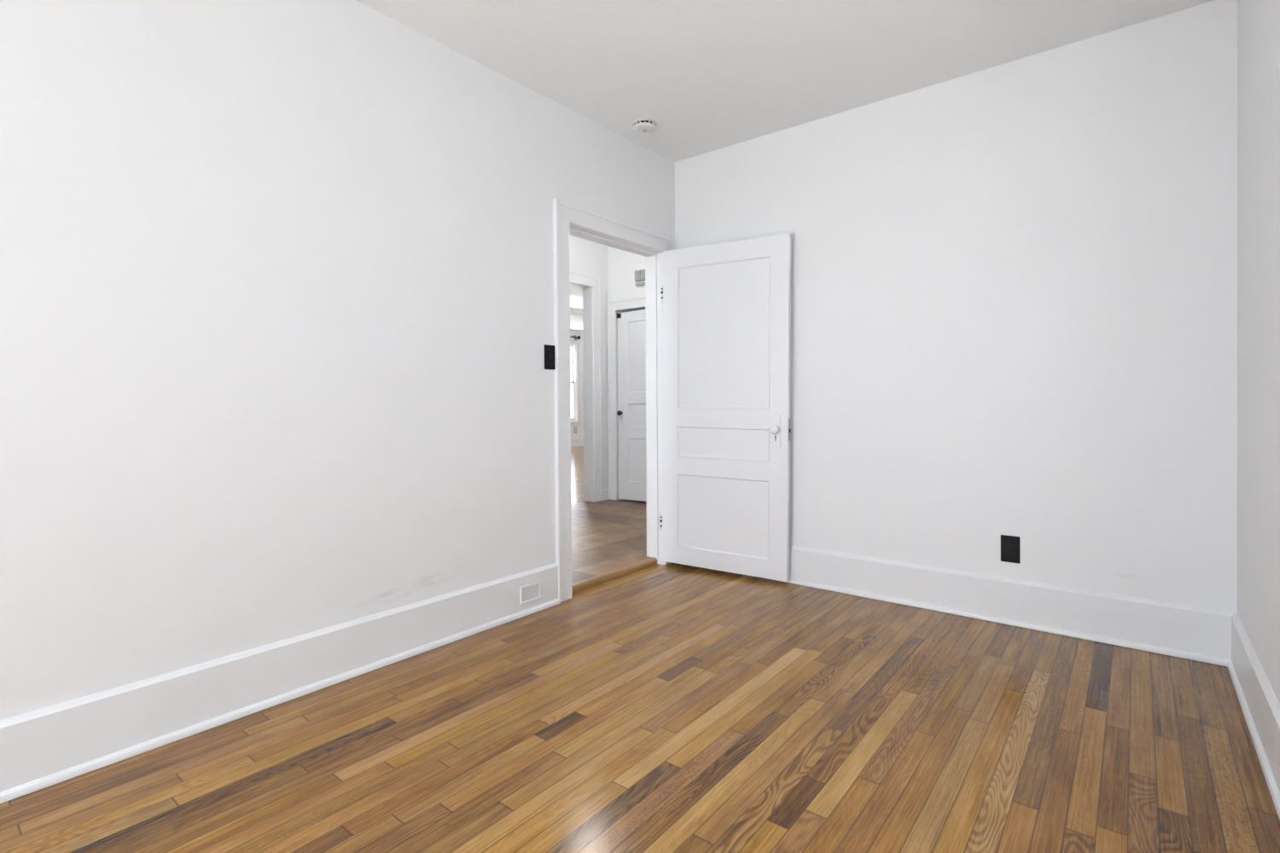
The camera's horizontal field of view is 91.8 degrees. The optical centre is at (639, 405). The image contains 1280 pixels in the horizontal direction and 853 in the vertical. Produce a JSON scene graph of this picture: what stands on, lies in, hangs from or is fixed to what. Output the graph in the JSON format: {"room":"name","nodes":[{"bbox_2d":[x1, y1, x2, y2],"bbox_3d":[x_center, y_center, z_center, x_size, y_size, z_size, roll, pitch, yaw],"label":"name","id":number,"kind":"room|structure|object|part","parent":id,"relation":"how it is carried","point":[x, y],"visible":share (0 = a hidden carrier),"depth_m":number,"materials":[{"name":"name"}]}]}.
{"room":"empty bedroom","nodes":[
{"label":"empty bedroom","id":0,"kind":"room"},
{"bbox_2d":[0,0,674,721],"bbox_3d":[-1.776,0.244,1.653,0.120,3.610,6.300,0,1,39],"label":"wall","id":1,"kind":"structure","parent":0,"point":[276,276],"depth_m":2.13,"materials":[{"name":"white paint"}]},
{"bbox_2d":[0,563,559,803],"bbox_3d":[-2.053,0.949,1.187,0.030,0.210,5.212,0,1,39],"label":"baseboard","id":2,"kind":"structure","parent":1,"relation":"attached to","point":[47,747],"depth_m":2.06,"materials":[{"name":"white paint"}]},
{"bbox_2d":[519,581,541,605],"bbox_3d":[-0.540,0.926,3.069,0.007,0.088,0.132,0,1,39],"label":"cover plate","id":3,"kind":"object","parent":1,"relation":"attached to","point":[532,592],"visible":1,"depth_m":3.07,"materials":[{"name":"white paint"}]},
{"bbox_2d":[544,344,555,369],"bbox_3d":[-0.458,-0.249,3.193,0.018,0.125,0.082,0,1,39],"label":"light switch","id":4,"kind":"object","parent":1,"relation":"attached to","point":[549,362],"visible":1,"depth_m":3.19,"materials":[{"name":"black plastic"}]},
{"bbox_2d":[552,197,674,603],"bbox_3d":[-0.108,-0.028,3.626,0.024,2.097,1.045,0,1,39],"label":"trim","id":5,"kind":"structure","parent":1,"relation":"attached to","point":[565,213],"depth_m":3.26,"materials":[{"name":"white paint"}]},
{"bbox_2d":[570,224,662,558],"bbox_3d":[-0.165,-0.002,3.671,0.119,1.979,0.875,0,1,39],"label":"trim","id":6,"kind":"structure","parent":1,"relation":"attached to","point":[654,314],"depth_m":3.98,"materials":[{"name":"white paint"}]},
{"bbox_2d":[645,256,647,556],"bbox_3d":[-0.221,-0.044,3.715,0.024,2.065,1.045,0,1,39],"label":"trim","id":7,"kind":"structure","parent":1,"relation":"attached to","point":[645,257],"depth_m":4.04,"materials":[{"name":"white paint"}]},
{"bbox_2d":[659,232,791,581],"bbox_3d":[0.481,0.010,3.713,0.842,1.968,0.093,1,1,33],"label":"door","id":8,"kind":"structure","parent":1,"relation":"in","point":[726,430],"depth_m":3.71,"materials":[{"name":"white paint"}]},
{"bbox_3d":[0.496,0.658,3.745,0.604,0.456,0.014,1,1,33],"label":"panel","id":9,"kind":"part","parent":8,"relation":"part of","materials":[{"name":"white paint"}]},
{"bbox_3d":[0.498,0.229,3.739,0.604,0.194,0.014,1,1,33],"label":"panel","id":10,"kind":"part","parent":8,"relation":"part of","materials":[{"name":"white paint"}]},
{"bbox_3d":[0.500,-0.420,3.730,0.604,0.879,0.014,1,1,33],"label":"panel","id":11,"kind":"part","parent":8,"relation":"part of","materials":[{"name":"white paint"}]},
{"bbox_3d":[0.760,0.136,3.514,0.054,0.054,0.055,1,1,33],"label":"knob","id":12,"kind":"part","parent":8,"relation":"part of","materials":[{"name":"white ceramic"}]},
{"bbox_3d":[0.775,0.146,3.538,0.056,0.190,0.007,1,1,32],"label":"knob plate","id":13,"kind":"part","parent":8,"relation":"part of","materials":[{"name":"white paint"}]},
{"bbox_3d":[0.845,0.136,3.517,0.002,0.125,0.021,1,1,32],"label":"latch plate","id":14,"kind":"part","parent":8,"relation":"part of","materials":[{"name":"white metal"}]},
{"bbox_2d":[570,286,582,331],"bbox_3d":[-1.511,-1.714,9.610,5.580,0.120,9.740,0,1,39],"label":"ceiling","id":15,"kind":"structure","parent":0,"point":[576,317],"depth_m":11.57,"materials":[{"name":"white paint"}]},
{"bbox_2d":[570,295,582,311],"bbox_3d":[-1.113,0.166,9.315,0.150,3.640,9.500,0,1,39],"label":"wall","id":16,"kind":"structure","parent":0,"point":[576,303],"depth_m":9.40,"materials":[{"name":"white paint"}]},
{"bbox_2d":[570,330,583,438],"bbox_3d":[-3.635,-0.350,11.325,0.120,2.606,9.500,0,1,39],"label":"window","id":17,"kind":"structure","parent":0,"point":[579,433],"depth_m":14.09,"materials":[{"name":"white paint"}]},
{"bbox_2d":[570,335,580,340],"bbox_3d":[-1.744,-1.502,13.498,0.119,0.140,1.219,0,1,39],"label":"curtain rod","id":18,"kind":"object","parent":17,"relation":"attached to","point":[574,337],"visible":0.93,"depth_m":13.88,"materials":[{"name":"grey metal"}]},
{"bbox_2d":[570,337,581,426],"bbox_3d":[-1.783,-0.517,13.594,0.170,1.970,1.300,0,1,39],"label":"window","id":19,"kind":"structure","parent":17,"relation":"attached to","point":[575,365],"depth_m":13.98,"materials":[{"name":"white glass"}]},
{"bbox_3d":[-1.823,-0.930,13.620,0.035,0.865,0.980,0,1,39],"label":"sash","id":20,"kind":"part","parent":19,"relation":"part of","materials":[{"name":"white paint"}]},
{"bbox_3d":[-1.787,-0.105,13.602,0.035,0.865,0.980,0,1,39],"label":"sash","id":21,"kind":"part","parent":19,"relation":"part of","materials":[{"name":"white paint"}]},
{"bbox_3d":[-1.732,0.413,13.565,0.054,0.110,1.300,0,1,39],"label":"sill","id":22,"kind":"part","parent":19,"relation":"part of","materials":[{"name":"white paint"}]},
{"bbox_2d":[570,437,583,447],"bbox_3d":[-3.574,0.860,11.291,0.018,0.185,9.500,0,1,39],"label":"baseboard","id":23,"kind":"structure","parent":17,"relation":"attached to","point":[574,442],"depth_m":13.98,"materials":[{"name":"white paint"}]},
{"bbox_2d":[570,235,608,502],"bbox_3d":[-1.905,0.157,4.552,0.120,3.740,5.510,0,1,39],"label":"wall","id":24,"kind":"structure","parent":0,"point":[587,257],"depth_m":6.36,"materials":[{"name":"white paint"}]},
{"bbox_2d":[570,283,593,501],"bbox_3d":[-0.803,-0.113,5.932,0.119,2.175,0.917,0,1,39],"label":"trim","id":25,"kind":"structure","parent":24,"relation":"attached to","point":[587,316],"depth_m":6.28,"materials":[{"name":"white paint"}]},
{"bbox_2d":[570,270,602,502],"bbox_3d":[-0.747,-0.164,5.886,0.024,2.278,1.123,0,1,39],"label":"trim","id":26,"kind":"structure","parent":24,"relation":"attached to","point":[594,282],"depth_m":6.27,"materials":[{"name":"white paint"}]},
{"bbox_2d":[602,488,608,500],"bbox_3d":[-0.361,0.912,6.376,0.014,0.115,0.101,0,1,39],"label":"baseboard","id":27,"kind":"structure","parent":24,"relation":"attached to","point":[605,491],"depth_m":6.37,"materials":[{"name":"white paint"}]},
{"bbox_2d":[570,446,651,583],"bbox_3d":[-1.345,0.988,8.167,7.402,0.050,11.600,0,1,39],"label":"floor","id":28,"kind":"structure","parent":0,"point":[608,535],"depth_m":4.83,"materials":[{"name":"brown wood"}]},
{"bbox_2d":[572,557,657,593],"bbox_3d":[-0.158,1.020,3.678,0.080,0.067,0.829,0,1,39],"label":"threshold","id":29,"kind":"object","parent":28,"relation":"on","point":[599,579],"visible":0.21,"depth_m":3.66,"materials":[{"name":"brown wood"}]},
{"bbox_2d":[607,245,645,500],"bbox_3d":[0.419,0.132,5.914,1.810,3.740,0.120,0,1,39],"label":"wall","id":30,"kind":"structure","parent":0,"point":[622,265],"depth_m":6.31,"materials":[{"name":"white paint"}]},
{"bbox_2d":[607,296,645,500],"bbox_3d":[0.072,-0.054,6.097,1.020,2.045,0.024,0,1,39],"label":"trim","id":31,"kind":"structure","parent":30,"relation":"attached to","point":[637,302],"depth_m":6.37,"materials":[{"name":"white paint"}]},
{"bbox_2d":[616,309,645,501],"bbox_3d":[0.078,-0.003,6.101,0.797,1.920,0.093,0,1,39],"label":"door","id":32,"kind":"structure","parent":30,"relation":"in","point":[631,366],"depth_m":6.25,"materials":[{"name":"white paint"}]},
{"bbox_3d":[-0.206,0.075,6.305,0.052,0.052,0.055,0,1,39],"label":"knob","id":33,"kind":"part","parent":32,"relation":"part of","materials":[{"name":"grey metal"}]},
{"bbox_3d":[-0.188,0.085,6.327,0.050,0.190,0.007,0,1,39],"label":"knob plate","id":34,"kind":"part","parent":32,"relation":"part of","materials":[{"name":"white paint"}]},
{"bbox_3d":[0.094,-0.494,6.120,0.532,0.729,0.014,0,1,39],"label":"panel","id":35,"kind":"part","parent":32,"relation":"part of","materials":[{"name":"white paint"}]},
{"bbox_3d":[0.098,0.096,6.124,0.532,0.249,0.014,0,1,39],"label":"panel","id":36,"kind":"part","parent":32,"relation":"part of","materials":[{"name":"white paint"}]},
{"bbox_3d":[0.101,0.543,6.127,0.532,0.454,0.014,0,1,39],"label":"panel","id":37,"kind":"part","parent":32,"relation":"part of","materials":[{"name":"white paint"}]},
{"bbox_2d":[634,268,645,286],"bbox_3d":[0.048,-1.264,6.083,0.250,0.155,0.052,0,1,39],"label":"door chime","id":38,"kind":"object","parent":30,"relation":"attached to","point":[639,275],"visible":0.59,"depth_m":6.10,"materials":[{"name":"white plastic"}]},
{"bbox_2d":[0,563,1279,852],"bbox_3d":[-0.700,1.058,0.803,2.710,0.020,6.300,0,1,39],"label":"floor","id":39,"kind":"structure","parent":0,"point":[672,707],"depth_m":1.87,"materials":[{"name":"brown wood"}]},
{"bbox_2d":[356,0,1214,162],"bbox_3d":[-0.700,-1.621,0.769,2.907,0.120,6.540,0,1,39],"label":"ceiling","id":40,"kind":"structure","parent":0,"point":[712,75],"depth_m":2.73,"materials":[{"name":"white paint"}]},
{"bbox_2d":[632,117,657,133],"bbox_3d":[0.027,-1.565,3.486,0.140,0.044,0.140,0,1,39],"label":"smoke detector","id":41,"kind":"object","parent":40,"relation":"attached to","point":[643,125],"visible":1,"depth_m":3.45,"materials":[{"name":"white plastic"}]},
{"bbox_2d":[634,120,655,125],"bbox_3d":[0.027,-1.572,3.486,0.122,0.013,0.120,0,1,39],"label":"vent","id":42,"kind":"object","parent":41,"relation":"attached to","point":[636,122],"depth_m":3.43,"materials":[{"name":"white plastic"}]},
{"bbox_2d":[674,0,1237,612],"bbox_3d":[1.313,-0.288,3.287,2.667,2.610,0.120,0,1,39],"label":"wall","id":43,"kind":"structure","parent":0,"point":[1014,284],"depth_m":2.85,"materials":[{"name":"white paint"}]},
{"bbox_2d":[768,545,1236,666],"bbox_3d":[1.274,0.912,3.238,2.667,0.210,0.030,0,1,39],"label":"baseboard","id":44,"kind":"structure","parent":43,"relation":"attached to","point":[1184,631],"depth_m":2.83,"materials":[{"name":"white paint"}]},
{"bbox_2d":[1000,535,1019,564],"bbox_3d":[1.724,0.668,2.888,0.078,0.124,0.009,0,1,39],"label":"wall outlet","id":45,"kind":"object","parent":43,"relation":"attached to","point":[1009,544],"visible":1,"depth_m":2.89,"materials":[{"name":"black plastic"}]},
{"bbox_2d":[1006,541,1014,548],"bbox_3d":[1.722,0.649,2.886,0.033,0.028,0.003,0,1,39],"label":"receptacle","id":46,"kind":"object","parent":45,"relation":"attached to","point":[1009,544],"depth_m":2.89,"materials":[{"name":"black plastic"}]},
{"bbox_2d":[1006,550,1014,557],"bbox_3d":[1.722,0.688,2.886,0.033,0.028,0.003,0,1,39],"label":"receptacle","id":47,"kind":"object","parent":45,"relation":"attached to","point":[1009,553],"depth_m":2.89,"materials":[{"name":"black plastic"}]},
{"bbox_2d":[1236,0,1279,703],"bbox_3d":[0.435,-0.257,-0.043,0.120,2.610,6.420,0,1,39],"label":"wall","id":48,"kind":"structure","parent":0,"point":[1258,587],"depth_m":1.95,"materials":[{"name":"white paint"}]},
{"bbox_2d":[1227,612,1279,821],"bbox_3d":[0.346,0.943,-0.034,0.030,0.210,6.300,0,1,39],"label":"baseboard","id":49,"kind":"structure","parent":48,"relation":"attached to","point":[1259,705],"depth_m":1.88,"materials":[{"name":"white paint"}]}
]}

